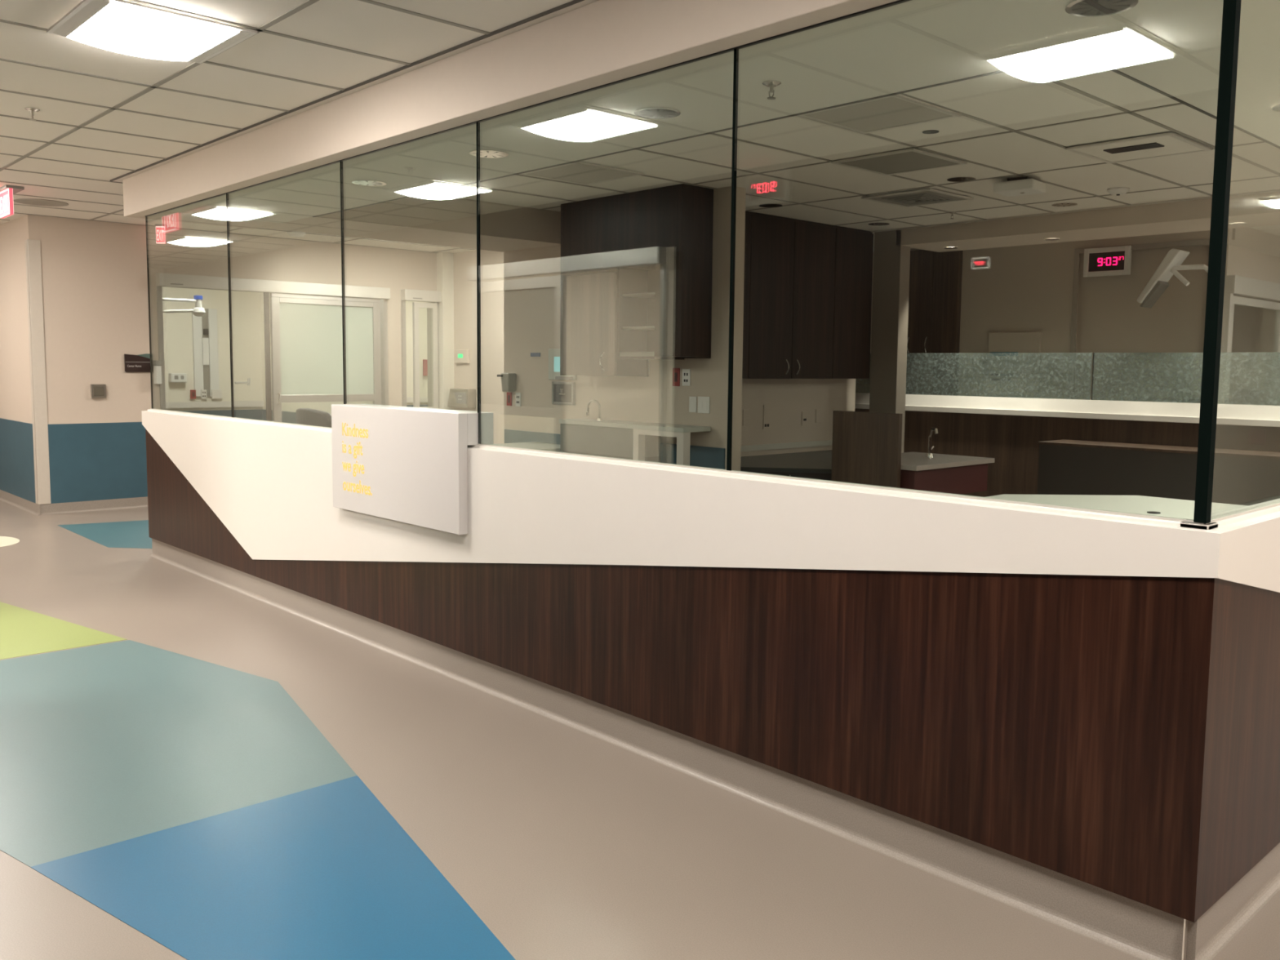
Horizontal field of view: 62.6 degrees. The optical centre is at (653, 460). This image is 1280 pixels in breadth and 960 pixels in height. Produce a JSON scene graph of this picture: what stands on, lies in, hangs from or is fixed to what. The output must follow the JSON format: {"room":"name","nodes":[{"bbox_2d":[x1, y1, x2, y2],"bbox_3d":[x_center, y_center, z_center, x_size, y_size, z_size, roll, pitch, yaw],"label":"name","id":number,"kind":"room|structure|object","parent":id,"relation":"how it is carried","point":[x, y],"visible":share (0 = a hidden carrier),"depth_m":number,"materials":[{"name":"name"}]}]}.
{"room":"hospital corridor","nodes":[
{"label":"hospital corridor","id":0,"kind":"room"},
{"bbox_2d":[0,216,31,423],"bbox_3d":[-7.353,-1.052,11.533,0.150,2.745,4.750,-4,7,-43],"label":"wall","id":1,"kind":"structure","parent":0,"point":[15,405],"depth_m":10.10,"materials":[{"name":"paint"}]},
{"bbox_2d":[0,417,35,503],"bbox_3d":[-7.391,-0.146,11.525,0.012,0.740,4.840,-4,7,-43],"label":"trim","id":2,"kind":"structure","parent":1,"relation":"attached to","point":[17,478],"depth_m":10.24,"materials":[{"name":"blue paint"}]},
{"bbox_2d":[0,489,40,515],"bbox_3d":[-7.373,0.276,11.523,0.034,0.100,4.930,-4,7,-43],"label":"baseboard","id":3,"kind":"structure","parent":1,"relation":"attached to","point":[28,506],"depth_m":10.23,"materials":[{"name":"grey plastic"}]},
{"bbox_2d":[23,214,436,423],"bbox_3d":[-4.069,-0.992,11.265,4.560,2.745,0.150,-4,7,-43],"label":"wall","id":4,"kind":"structure","parent":0,"point":[95,276],"depth_m":10.18,"materials":[{"name":"paint"}]},
{"bbox_2d":[24,239,50,504],"bbox_3d":[-5.670,-0.807,9.704,0.106,2.420,0.093,-4,7,-43],"label":"trim","id":5,"kind":"structure","parent":4,"relation":"attached to","point":[33,247],"depth_m":9.67,"materials":[{"name":"plastic"}]},
{"bbox_2d":[40,496,147,515],"bbox_3d":[-5.272,0.423,10.141,1.120,0.100,0.034,-4,7,-43],"label":"baseboard","id":6,"kind":"structure","parent":4,"relation":"attached to","point":[137,502],"depth_m":10.07,"materials":[{"name":"grey plastic"}]},
{"bbox_2d":[48,421,142,424],"bbox_3d":[-5.253,-0.370,10.096,1.010,0.008,0.010,-4,7,-43],"label":"trim","id":7,"kind":"structure","parent":4,"relation":"attached to","point":[117,421],"depth_m":10.02,"materials":[{"name":"paint"}]},
{"bbox_2d":[48,422,147,503],"bbox_3d":[-5.257,0.003,10.129,1.010,0.740,0.013,-4,7,-43],"label":"wall panel","id":8,"kind":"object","parent":4,"relation":"attached to","point":[91,461],"depth_m":10.06,"materials":[{"name":"blue paint"}]},
{"bbox_2d":[90,384,106,397],"bbox_3d":[-5.281,-0.665,10.021,0.130,0.130,0.035,-4,7,-43],"label":"button","id":9,"kind":"object","parent":4,"relation":"attached to","point":[96,390],"visible":1,"depth_m":10.01,"materials":[{"name":"silver metal"}]},
{"bbox_2d":[124,353,152,372],"bbox_3d":[-5.014,-0.956,10.259,0.255,0.181,0.014,-4,7,-43],"label":"room sign","id":10,"kind":"object","parent":4,"relation":"attached to","point":[140,362],"visible":1,"depth_m":10.25,"materials":[{"name":"brown plastic"}]},
{"bbox_2d":[152,360,161,384],"bbox_3d":[-4.872,-0.871,10.347,0.052,0.230,0.094,-4,7,-43],"label":"soap dispenser","id":11,"kind":"object","parent":4,"relation":"attached to","point":[157,364],"visible":1,"depth_m":10.32,"materials":[{"name":"white plastic"}]},
{"bbox_2d":[155,272,390,422],"bbox_3d":[-3.987,-0.764,11.284,2.500,2.290,0.268,-4,7,-43],"label":"sliding door","id":12,"kind":"structure","parent":4,"relation":"in","point":[305,326],"depth_m":11.43,"materials":[{"name":"metal"}]},
{"bbox_2d":[400,288,441,408],"bbox_3d":[-2.770,-0.855,12.438,0.480,2.290,0.251,-4,7,-43],"label":"sliding door","id":13,"kind":"structure","parent":4,"relation":"in","point":[433,297],"depth_m":12.33,"materials":[{"name":"metal"}]},
{"bbox_2d":[162,286,430,415],"bbox_3d":[-4.122,-1.203,13.610,7.410,2.745,3.650,-4,7,-43],"label":"wall","id":14,"kind":"structure","parent":0,"point":[247,307],"depth_m":14.33,"materials":[{"name":"paint"}]},
{"bbox_2d":[168,373,186,382],"bbox_3d":[-6.252,-1.094,13.845,0.200,0.120,0.101,-4,7,-43],"label":"outlet","id":15,"kind":"object","parent":14,"relation":"attached to","point":[173,377],"visible":1,"depth_m":13.80,"materials":[{"name":"white plastic"}]},
{"bbox_2d":[162,295,205,316],"bbox_3d":[-5.872,-1.755,11.863,1.615,0.292,0.150,-4,7,-43],"label":"light","id":16,"kind":"object","parent":14,"relation":"attached to","point":[198,311],"visible":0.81,"depth_m":12.30,"materials":[{"name":"white plastic"}]},
{"bbox_2d":[191,307,218,396],"bbox_3d":[-5.983,-1.449,14.087,0.320,1.170,0.069,-4,7,-43],"label":"panel","id":17,"kind":"object","parent":14,"relation":"attached to","point":[205,330],"visible":0.88,"depth_m":14.08,"materials":[{"name":"white plastic"}]},
{"bbox_2d":[211,389,222,398],"bbox_3d":[-5.891,-0.902,14.208,0.130,0.120,0.020,-4,7,-43],"label":"outlet","id":18,"kind":"object","parent":17,"relation":"attached to","point":[215,393],"visible":1,"depth_m":14.20,"materials":[{"name":"white plastic"}]},
{"bbox_2d":[165,396,427,408],"bbox_3d":[-5.292,-0.820,14.820,7.300,0.100,0.023,-4,7,-43],"label":"trim","id":19,"kind":"structure","parent":14,"relation":"attached to","point":[237,403],"depth_m":14.25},
{"bbox_2d":[179,404,427,423],"bbox_3d":[-4.182,-0.283,13.679,7.300,0.700,3.300,-4,7,-43],"label":"trim","id":20,"kind":"structure","parent":14,"relation":"attached to","point":[286,416],"depth_m":14.39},
{"bbox_2d":[422,359,427,375],"bbox_3d":[-3.550,-1.455,16.362,0.075,0.240,0.029,-4,7,-43],"label":"outlet","id":21,"kind":"object","parent":14,"relation":"attached to","point":[424,361],"visible":0.53,"depth_m":16.35,"materials":[{"name":"red plastic"}]},
{"bbox_2d":[436,252,454,409],"bbox_3d":[-2.477,-1.091,12.569,0.150,2.745,0.130,-4,7,-43],"label":"wall column","id":22,"kind":"structure","parent":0,"point":[445,260],"depth_m":12.47,"materials":[{"name":"beige paint"}]},
{"bbox_2d":[453,249,503,444],"bbox_3d":[-1.898,-1.050,12.175,0.150,2.745,1.500,-4,7,-43],"label":"wall","id":23,"kind":"structure","parent":0,"point":[465,375],"depth_m":12.10,"materials":[{"name":"paint"}]},
{"bbox_2d":[447,388,475,408],"bbox_3d":[-2.255,-0.738,12.377,0.126,0.220,0.438,-4,7,-43],"label":"dispenser","id":24,"kind":"object","parent":23,"relation":"attached to","point":[458,397],"visible":1,"depth_m":12.26,"materials":[{"name":"white plastic"}]},
{"bbox_2d":[454,349,469,363],"bbox_3d":[-2.251,-1.232,12.403,0.032,0.160,0.280,-4,7,-43],"label":"thermostat","id":25,"kind":"object","parent":23,"relation":"attached to","point":[461,356],"visible":1,"depth_m":12.38,"materials":[{"name":"plastic"}]},
{"bbox_2d":[122,0,898,252],"bbox_3d":[-0.093,-1.720,6.006,3.225,0.270,7.495,-4,7,-43],"label":"soffit","id":26,"kind":"structure","parent":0,"point":[600,42],"depth_m":4.71,"materials":[{"name":"paint"}]},
{"bbox_2d":[145,0,911,216],"bbox_3d":[-1.173,-1.501,4.968,0.016,0.004,7.250,-4,7,-43],"label":"trim","id":27,"kind":"structure","parent":26,"relation":"attached to","point":[899,2],"depth_m":3.90,"materials":[{"name":"black plastic"}]},
{"bbox_2d":[110,0,1279,232],"bbox_3d":[1.150,-1.946,7.218,6.795,0.012,7.650,-4,7,-43],"label":"trim","id":28,"kind":"structure","parent":26,"relation":"attached to","point":[584,2],"depth_m":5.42,"materials":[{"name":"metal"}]},
{"bbox_2d":[312,53,1279,217],"bbox_3d":[1.335,-1.684,7.216,5.076,0.026,5.596,-4,7,-43],"label":"trim","id":29,"kind":"structure","parent":26,"relation":"attached to","point":[1082,55],"depth_m":4.19,"materials":[{"name":"beige paint"}]},
{"bbox_2d":[465,67,1279,226],"bbox_3d":[1.344,-1.946,7.198,5.060,0.006,5.585,-4,7,-43],"label":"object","id":30,"kind":"structure","parent":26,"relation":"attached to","point":[1026,69],"depth_m":6.79,"materials":[{"name":"white metal"}]},
{"bbox_2d":[503,186,745,471],"bbox_3d":[-0.364,-0.734,8.833,0.140,2.745,2.850,-4,7,-43],"label":"wall","id":31,"kind":"structure","parent":0,"point":[531,276],"depth_m":8.59,"materials":[{"name":"paint"}]},
{"bbox_2d":[497,373,515,391],"bbox_3d":[-1.350,-0.724,9.700,0.110,0.170,0.154,-4,7,-43],"label":"dispenser","id":32,"kind":"object","parent":31,"relation":"attached to","point":[508,380],"visible":1,"depth_m":9.66,"materials":[{"name":"grey metal"}]},
{"bbox_2d":[548,348,577,380],"bbox_3d":[-0.796,-0.839,9.146,0.050,0.270,0.370,-4,7,-43],"label":"control panel","id":33,"kind":"object","parent":31,"relation":"attached to","point":[553,353],"visible":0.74,"depth_m":9.19,"materials":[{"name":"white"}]},
{"bbox_2d":[551,381,575,404],"bbox_3d":[-0.781,-0.590,9.164,0.030,0.200,0.300,-4,7,-43],"label":"intercom","id":34,"kind":"object","parent":31,"relation":"attached to","point":[562,393],"visible":1,"depth_m":9.16,"materials":[{"name":"grey plastic"}]},
{"bbox_2d":[504,429,724,469],"bbox_3d":[-0.433,0.171,8.866,0.012,0.735,2.800,-4,7,-43],"label":"trim","id":35,"kind":"structure","parent":31,"relation":"attached to","point":[700,456],"depth_m":8.23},
{"bbox_2d":[560,183,713,376],"bbox_3d":[-0.180,-1.355,8.213,0.369,1.388,1.410,-4,7,-43],"label":"upper cabinet","id":36,"kind":"object","parent":31,"relation":"attached to","point":[637,267],"visible":1,"depth_m":8.10,"materials":[{"name":"brown laminate"}]},
{"bbox_2d":[622,292,654,298],"bbox_3d":[-0.004,-1.271,8.078,0.268,0.018,0.400,-4,7,-43],"label":"shelf","id":37,"kind":"object","parent":36,"relation":"attached to","point":[624,295],"depth_m":8.12,"materials":[{"name":"beige wood"}]},
{"bbox_2d":[622,325,654,330],"bbox_3d":[-0.007,-1.022,8.100,0.268,0.018,0.400,-4,7,-43],"label":"shelf","id":38,"kind":"object","parent":36,"relation":"attached to","point":[624,327],"depth_m":8.12,"materials":[{"name":"beige wood"}]},
{"bbox_2d":[672,368,679,386],"bbox_3d":[0.177,-0.649,8.153,0.010,0.140,0.075,-4,7,-43],"label":"outlet","id":39,"kind":"object","parent":31,"relation":"attached to","point":[676,371],"visible":1,"depth_m":8.14,"materials":[{"name":"red plastic"}]},
{"bbox_2d":[681,368,690,386],"bbox_3d":[0.253,-0.641,8.073,0.010,0.130,0.085,-4,7,-43],"label":"outlet","id":40,"kind":"object","parent":31,"relation":"attached to","point":[686,372],"visible":1,"depth_m":8.07,"materials":[{"name":"white plastic"}]},
{"bbox_2d":[688,396,696,412],"bbox_3d":[0.302,-0.432,8.037,0.010,0.120,0.075,-4,7,-43],"label":"light switch","id":41,"kind":"object","parent":31,"relation":"attached to","point":[692,400],"visible":1,"depth_m":8.03,"materials":[{"name":"white plastic"}]},
{"bbox_2d":[697,396,710,413],"bbox_3d":[0.381,-0.423,7.954,0.010,0.125,0.120,-4,7,-43],"label":"light switch","id":42,"kind":"object","parent":31,"relation":"attached to","point":[703,402],"visible":1,"depth_m":7.95,"materials":[{"name":"white plastic"}]},
{"bbox_2d":[0,500,1279,959],"bbox_3d":[0.396,0.731,8.518,21.000,0.101,20.000,-4,7,-43],"label":"floor","id":43,"kind":"structure","parent":0,"point":[566,842],"depth_m":3.29,"materials":[{"name":"beige plastic"}]},
{"bbox_2d":[295,408,331,427],"bbox_3d":[-3.036,0.106,8.580,0.638,1.060,0.768,-3,6,-37],"label":"office chair","id":44,"kind":"object","parent":43,"relation":"on","point":[308,416],"visible":0.22,"depth_m":8.53,"materials":[{"name":"black plastic"}]},
{"bbox_2d":[490,441,563,452],"bbox_3d":[-1.039,0.239,9.099,0.557,0.745,0.720,-4,7,-43],"label":"countertop","id":45,"kind":"structure","parent":43,"relation":"on","point":[532,445],"depth_m":9.04,"materials":[{"name":"white laminate"}]},
{"bbox_2d":[559,417,710,465],"bbox_3d":[-0.182,0.190,8.380,0.287,0.990,1.470,-4,7,-43],"label":"countertop","id":46,"kind":"structure","parent":43,"relation":"on","point":[630,440],"depth_m":8.26,"materials":[{"name":"grey laminate"}]},
{"bbox_2d":[586,400,602,421],"bbox_3d":[-0.483,-0.418,8.633,0.049,0.170,0.187,-4,7,-43],"label":"tap","id":47,"kind":"object","parent":46,"relation":"on","point":[599,418],"visible":1,"depth_m":8.59,"materials":[{"name":"silver metal"}]},
{"bbox_2d":[141,408,1279,959],"bbox_3d":[1.133,0.251,7.323,6.509,1.087,7.344,-4,7,-43],"label":"reception desk","id":48,"kind":"object","parent":43,"relation":"on","point":[1068,717],"depth_m":3.13,"materials":[{"name":"brown wood"}]},
{"bbox_2d":[331,404,493,534],"bbox_3d":[-1.189,0.012,5.083,0.184,0.532,1.190,-4,7,-43],"label":"sign","id":49,"kind":"object","parent":48,"relation":"attached to","point":[408,464],"visible":1,"depth_m":4.92,"materials":[{"name":"white plastic"}]},
{"bbox_2d":[145,48,738,471],"bbox_3d":[-1.187,-0.811,5.037,0.011,1.391,7.218,-4,7,-43],"label":"window mullions","id":50,"kind":"structure","parent":48,"relation":"on","point":[478,123],"depth_m":4.56,"materials":[{"name":"black metal"}]},
{"bbox_2d":[1193,0,1279,523],"bbox_3d":[2.439,-0.632,3.486,3.162,1.391,0.028,-4,7,-43],"label":"support post","id":51,"kind":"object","parent":48,"relation":"on","point":[1231,8],"depth_m":2.41,"materials":[{"name":"black metal"}]},
{"bbox_2d":[740,449,831,480],"bbox_3d":[1.427,0.313,9.143,2.400,0.645,1.250,-4,7,-43],"label":"countertop","id":52,"kind":"structure","parent":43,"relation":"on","point":[817,464],"depth_m":8.64,"materials":[{"name":"laminate"}]},
{"bbox_2d":[831,410,994,494],"bbox_3d":[1.986,0.176,8.077,1.130,1.120,0.740,-4,7,-43],"label":"base cabinet","id":53,"kind":"object","parent":43,"relation":"on","point":[866,446],"visible":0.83,"depth_m":7.72,"materials":[{"name":"brown laminate"}]},
{"bbox_2d":[925,427,937,457],"bbox_3d":[2.155,-0.141,8.153,0.069,0.230,0.155,1,5,4],"label":"tap","id":54,"kind":"object","parent":53,"relation":"on","point":[929,454],"visible":1,"depth_m":8.18,"materials":[{"name":"silver metal"}]},
{"bbox_2d":[905,249,963,395],"bbox_3d":[2.985,-0.909,11.337,0.100,2.720,0.610,-4,7,-43],"label":"tall cabinet","id":55,"kind":"object","parent":43,"relation":"on","point":[935,294],"visible":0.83,"depth_m":11.25,"materials":[{"name":"brown laminate"}]},
{"bbox_2d":[854,392,1279,497],"bbox_3d":[4.242,0.067,9.235,0.350,1.180,6.260,-4,7,-43],"label":"reception desk","id":56,"kind":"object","parent":43,"relation":"on","point":[1007,430],"depth_m":9.77,"materials":[{"name":"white laminate"}]},
{"bbox_2d":[857,352,1092,399],"bbox_3d":[3.019,-0.849,10.329,0.010,0.419,2.586,-4,7,-43],"label":"glass screen","id":57,"kind":"object","parent":56,"relation":"on","point":[917,353],"visible":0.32,"depth_m":10.11,"materials":[{"name":"glass"}]},
{"bbox_2d":[854,403,1279,426],"bbox_3d":[4.247,-0.383,9.195,0.350,0.053,6.260,-4,7,-43],"label":"countertop","id":58,"kind":"structure","parent":56,"relation":"on","point":[1229,421],"depth_m":9.34,"materials":[{"name":"white stone"}]},
{"bbox_2d":[1091,352,1279,405],"bbox_3d":[5.120,-0.627,8.108,0.010,0.419,3.516,-4,7,-43],"label":"glass screen","id":59,"kind":"object","parent":56,"relation":"on","point":[1094,353],"visible":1,"depth_m":8.94,"materials":[{"name":"grey glass"}]},
{"bbox_2d":[1248,428,1266,444],"bbox_3d":[4.824,-0.194,8.406,0.008,0.120,0.120,-4,7,-43],"label":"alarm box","id":60,"kind":"object","parent":56,"relation":"attached to","point":[1255,436],"visible":1,"depth_m":8.40,"materials":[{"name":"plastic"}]},
{"bbox_2d":[986,493,1247,519],"bbox_3d":[2.592,0.623,5.147,1.000,0.765,1.880,-4,7,-43],"label":"desktop","id":61,"kind":"object","parent":43,"relation":"on","point":[1166,507],"visible":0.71,"depth_m":5.41,"materials":[{"name":"white laminate"}]},
{"bbox_2d":[1037,439,1279,506],"bbox_3d":[4.626,0.344,8.204,0.490,0.820,3.220,-4,7,-43],"label":"partition","id":62,"kind":"object","parent":43,"relation":"on","point":[1065,467],"visible":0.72,"depth_m":8.51,"materials":[{"name":"grey laminate"}]},
{"bbox_2d":[0,0,1279,253],"bbox_3d":[0.427,-2.102,8.265,21.000,0.100,20.000,-4,7,-43],"label":"ceiling","id":63,"kind":"structure","parent":0,"point":[1019,99],"depth_m":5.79,"materials":[{"name":"tile"}]},
{"bbox_2d":[0,184,24,218],"bbox_3d":[-4.942,-1.987,8.095,0.120,0.214,0.330,-4,7,-43],"label":"exit sign","id":64,"kind":"object","parent":63,"relation":"hanging from","point":[6,192],"visible":1,"depth_m":8.00,"materials":[{"name":"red plastic"}]},
{"bbox_2d":[24,107,39,120],"bbox_3d":[-3.257,-1.817,5.524,0.070,0.057,0.070,-4,7,-43],"label":"sprinkler","id":65,"kind":"object","parent":63,"relation":"attached to","point":[32,110],"visible":1,"depth_m":5.51,"materials":[{"name":"silver metal"}]},
{"bbox_2d":[13,198,68,206],"bbox_3d":[-5.104,-2.154,8.781,0.400,0.009,0.400,-4,7,-43],"label":"ceiling speaker","id":66,"kind":"object","parent":63,"relation":"attached to","point":[36,202],"visible":1,"depth_m":8.75},
{"bbox_2d":[46,0,257,63],"bbox_3d":[-1.989,-1.687,4.177,0.600,0.038,0.600,-4,7,-43],"label":"recessed light","id":67,"kind":"object","parent":63,"relation":"in","point":[106,24],"visible":1,"depth_m":4.11,"materials":[{"name":"white plastic"}]},
{"bbox_2d":[155,223,167,244],"bbox_3d":[-4.742,-2.186,10.155,0.083,0.182,0.096,0,5,-5],"label":"exit sign","id":68,"kind":"object","parent":63,"relation":"hanging from","point":[160,228],"visible":1,"depth_m":10.12,"materials":[{"name":"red plastic"}]},
{"bbox_2d":[0,0,490,253],"bbox_3d":[-1.966,-1.959,6.947,6.900,0.006,17.352,-4,7,-43],"label":"grid","id":69,"kind":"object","parent":63,"relation":"attached to","point":[262,28],"depth_m":5.17,"materials":[{"name":"white metal"}]},
{"bbox_2d":[287,231,306,237],"bbox_3d":[-3.606,-2.286,10.642,0.180,0.044,0.180,-4,7,-43],"label":"smoke detector","id":70,"kind":"object","parent":63,"relation":"attached to","point":[299,234],"visible":1,"depth_m":10.58,"materials":[{"name":"white plastic"}]},
{"bbox_2d":[351,179,386,186],"bbox_3d":[-1.635,-1.601,6.060,0.192,0.005,0.192,-4,7,-43],"label":"recessed light","id":71,"kind":"object","parent":63,"relation":"in","point":[362,182],"visible":1,"depth_m":6.04,"materials":[{"name":"silver metal"}]},
{"bbox_2d":[469,149,508,157],"bbox_3d":[-0.809,-1.513,5.187,0.192,0.005,0.192,-4,7,-43],"label":"recessed light","id":72,"kind":"object","parent":63,"relation":"in","point":[483,153],"visible":0.95,"depth_m":5.17,"materials":[{"name":"silver metal"}]},
{"bbox_2d":[520,161,644,185],"bbox_3d":[-0.485,-1.948,7.141,0.600,0.010,0.600,-4,7,-43],"label":"ceiling panel","id":73,"kind":"object","parent":63,"relation":"attached to","point":[578,172],"visible":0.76,"depth_m":7.13,"materials":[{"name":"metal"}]},
{"bbox_2d":[634,106,680,118],"bbox_3d":[0.017,-1.426,4.314,0.192,0.005,0.192,-4,7,-43],"label":"recessed light","id":74,"kind":"object","parent":63,"relation":"in","point":[648,112],"visible":1,"depth_m":4.30,"materials":[{"name":"silver metal"}]},
{"bbox_2d":[759,203,782,207],"bbox_3d":[0.950,-2.065,8.515,0.192,0.005,0.192,-4,7,-43],"label":"recessed light","id":75,"kind":"object","parent":63,"relation":"in","point":[768,205],"visible":1,"depth_m":8.49,"materials":[{"name":"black metal"}]},
{"bbox_2d":[762,80,781,99],"bbox_3d":[0.433,-1.354,3.852,0.070,0.057,0.070,-4,7,-43],"label":"sprinkler","id":76,"kind":"object","parent":63,"relation":"attached to","point":[771,84],"visible":1,"depth_m":3.84,"materials":[{"name":"silver metal"}]},
{"bbox_2d":[797,93,961,133],"bbox_3d":[1.153,-1.774,5.396,0.600,0.010,0.600,-4,7,-43],"label":"air vent","id":77,"kind":"object","parent":63,"relation":"attached to","point":[899,110],"visible":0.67,"depth_m":5.38,"materials":[{"name":"metal"}]},
{"bbox_2d":[831,148,966,175],"bbox_3d":[1.551,-1.882,6.645,0.600,0.010,0.600,-4,7,-43],"label":"ceiling panel","id":78,"kind":"object","parent":63,"relation":"attached to","point":[910,160],"visible":1,"depth_m":6.62,"materials":[{"name":"metal"}]},
{"bbox_2d":[861,188,973,207],"bbox_3d":[2.010,-1.993,8.021,0.600,0.024,0.600,-4,7,-43],"label":"ceiling panel","id":79,"kind":"object","parent":63,"relation":"attached to","point":[926,196],"visible":1,"depth_m":7.97,"materials":[{"name":"metal"}]},
{"bbox_2d":[946,176,976,182],"bbox_3d":[2.121,-1.939,7.248,0.192,0.005,0.192,-4,7,-43],"label":"recessed light","id":80,"kind":"object","parent":63,"relation":"in","point":[961,179],"visible":1,"depth_m":7.23,"materials":[{"name":"silver metal"}]},
{"bbox_2d":[993,176,1045,196],"bbox_3d":[2.509,-1.881,7.206,0.280,0.105,0.240,5,7,41],"label":"ceiling projector","id":81,"kind":"object","parent":63,"relation":"attached to","point":[1016,186],"visible":1,"depth_m":7.14,"materials":[{"name":"white plastic"}]},
{"bbox_2d":[1051,202,1077,206],"bbox_3d":[3.242,-2.021,8.301,0.192,0.005,0.192,-4,7,-43],"label":"recessed light","id":82,"kind":"object","parent":63,"relation":"in","point":[1061,204],"visible":1,"depth_m":8.28,"materials":[{"name":"silver metal"}]},
{"bbox_2d":[1065,0,1138,17],"bbox_3d":[1.272,-1.293,2.988,0.192,0.005,0.192,-4,7,-43],"label":"recessed light","id":83,"kind":"object","parent":63,"relation":"in","point":[1085,8],"visible":1,"depth_m":3.00,"materials":[{"name":"silver metal"}]},
{"bbox_2d":[1106,186,1129,195],"bbox_3d":[3.348,-1.935,7.581,0.150,0.046,0.150,-4,7,-43],"label":"smoke detector","id":84,"kind":"object","parent":63,"relation":"attached to","point":[1120,190],"visible":1,"depth_m":7.54,"materials":[{"name":"white plastic"}]},
{"bbox_2d":[1065,132,1212,164],"bbox_3d":[2.838,-1.822,6.157,0.600,0.014,0.600,-4,7,-43],"label":"ceiling panel","id":85,"kind":"object","parent":63,"relation":"attached to","point":[1170,144],"visible":1,"depth_m":6.13,"materials":[{"name":"metal"}]},
{"bbox_2d":[740,378,855,456],"bbox_3d":[0.956,-0.785,9.567,2.790,2.745,0.130,-4,7,-43],"label":"wall","id":86,"kind":"structure","parent":0,"point":[787,398],"depth_m":9.84,"materials":[{"name":"paint"}]},
{"bbox_2d":[742,409,749,425],"bbox_3d":[0.828,-0.386,9.390,0.080,0.140,0.008,-4,7,-43],"label":"light switch","id":87,"kind":"object","parent":86,"relation":"attached to","point":[745,412],"visible":1,"depth_m":9.38,"materials":[{"name":"paint"}]},
{"bbox_2d":[763,404,770,429],"bbox_3d":[1.029,-0.399,9.577,0.092,0.216,0.009,-4,7,-43],"label":"outlet","id":88,"kind":"object","parent":86,"relation":"attached to","point":[766,408],"visible":1,"depth_m":9.57,"materials":[{"name":"plastic"}]},
{"bbox_2d":[741,440,832,451],"bbox_3d":[1.069,-0.130,9.636,2.600,0.050,0.020,-4,7,-43],"label":"countertop","id":89,"kind":"structure","parent":86,"relation":"attached to","point":[826,442],"depth_m":9.77,"materials":[{"name":"grey laminate"}]},
{"bbox_2d":[801,411,807,425],"bbox_3d":[1.433,-0.401,9.959,0.080,0.130,0.010,-4,7,-43],"label":"outlet","id":90,"kind":"object","parent":86,"relation":"attached to","point":[804,414],"visible":1,"depth_m":9.95,"materials":[{"name":"paint"}]},
{"bbox_2d":[742,211,873,378],"bbox_3d":[1.166,-1.439,9.398,2.355,1.403,0.303,-4,7,-43],"label":"upper cabinet","id":91,"kind":"object","parent":86,"relation":"attached to","point":[807,285],"visible":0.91,"depth_m":9.43,"materials":[{"name":"brown laminate"}]},
{"bbox_2d":[869,230,910,453],"bbox_3d":[2.260,-0.821,10.128,0.160,2.745,0.300,-4,7,-43],"label":"wall pillar","id":92,"kind":"structure","parent":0,"point":[891,261],"depth_m":10.01,"materials":[{"name":"beige paint"}]},
{"bbox_2d":[855,226,1279,405],"bbox_3d":[5.433,-1.030,12.855,5.550,2.745,4.630,-4,7,-43],"label":"wall","id":93,"kind":"structure","parent":0,"point":[1026,288],"depth_m":10.13,"materials":[{"name":"paint"}]},
{"bbox_2d":[986,331,1041,396],"bbox_3d":[3.652,-0.982,10.670,0.034,0.640,0.560,-4,7,-43],"label":"whiteboard","id":94,"kind":"object","parent":93,"relation":"attached to","point":[1019,345],"visible":0.99,"depth_m":10.65,"materials":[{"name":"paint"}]},
{"bbox_2d":[1083,245,1131,277],"bbox_3d":[4.277,-1.878,9.923,0.049,0.264,0.430,-4,7,-43],"label":"digital clock","id":95,"kind":"object","parent":93,"relation":"attached to","point":[1113,260],"visible":1,"depth_m":9.90,"materials":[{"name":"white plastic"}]},
{"bbox_2d":[1067,238,1209,399],"bbox_3d":[4.490,-0.701,9.814,0.015,2.610,1.270,-4,7,-43],"label":"trim","id":96,"kind":"structure","parent":93,"relation":"attached to","point":[1077,251],"depth_m":10.16,"materials":[{"name":"beige paint"}]},
{"bbox_2d":[1137,248,1208,307],"bbox_3d":[4.627,-1.607,9.254,0.255,0.498,0.630,-4,7,-43],"label":"wall monitor","id":97,"kind":"object","parent":93,"relation":"attached to","point":[1157,284],"visible":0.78,"depth_m":9.27,"materials":[{"name":"white plastic"}]},
{"bbox_2d":[1217,275,1279,405],"bbox_3d":[5.583,-0.521,9.817,1.740,2.275,0.150,-4,7,-43],"label":"sliding door","id":98,"kind":"structure","parent":93,"relation":"in","point":[1238,290],"depth_m":9.30,"materials":[{"name":"metal"}]},
{"bbox_2d":[896,191,1279,252],"bbox_3d":[3.961,-1.970,8.651,0.740,0.155,4.105,-4,7,-43],"label":"wall","id":99,"kind":"structure","parent":0,"point":[1263,209],"depth_m":8.66,"materials":[{"name":"paint"}]},
{"bbox_2d":[1228,304,1235,404],"bbox_3d":[5.717,-0.945,11.938,4.400,2.745,0.100,-4,7,-43],"label":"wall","id":100,"kind":"structure","parent":0,"point":[1234,304],"depth_m":13.37,"materials":[{"name":"paint"}]},
{"bbox_2d":[1229,304,1262,404],"bbox_3d":[9.608,-0.957,12.548,0.100,2.745,13.450,-4,7,-43],"label":"wall","id":101,"kind":"structure","parent":0,"point":[1247,326],"depth_m":14.17,"materials":[{"name":"paint"}]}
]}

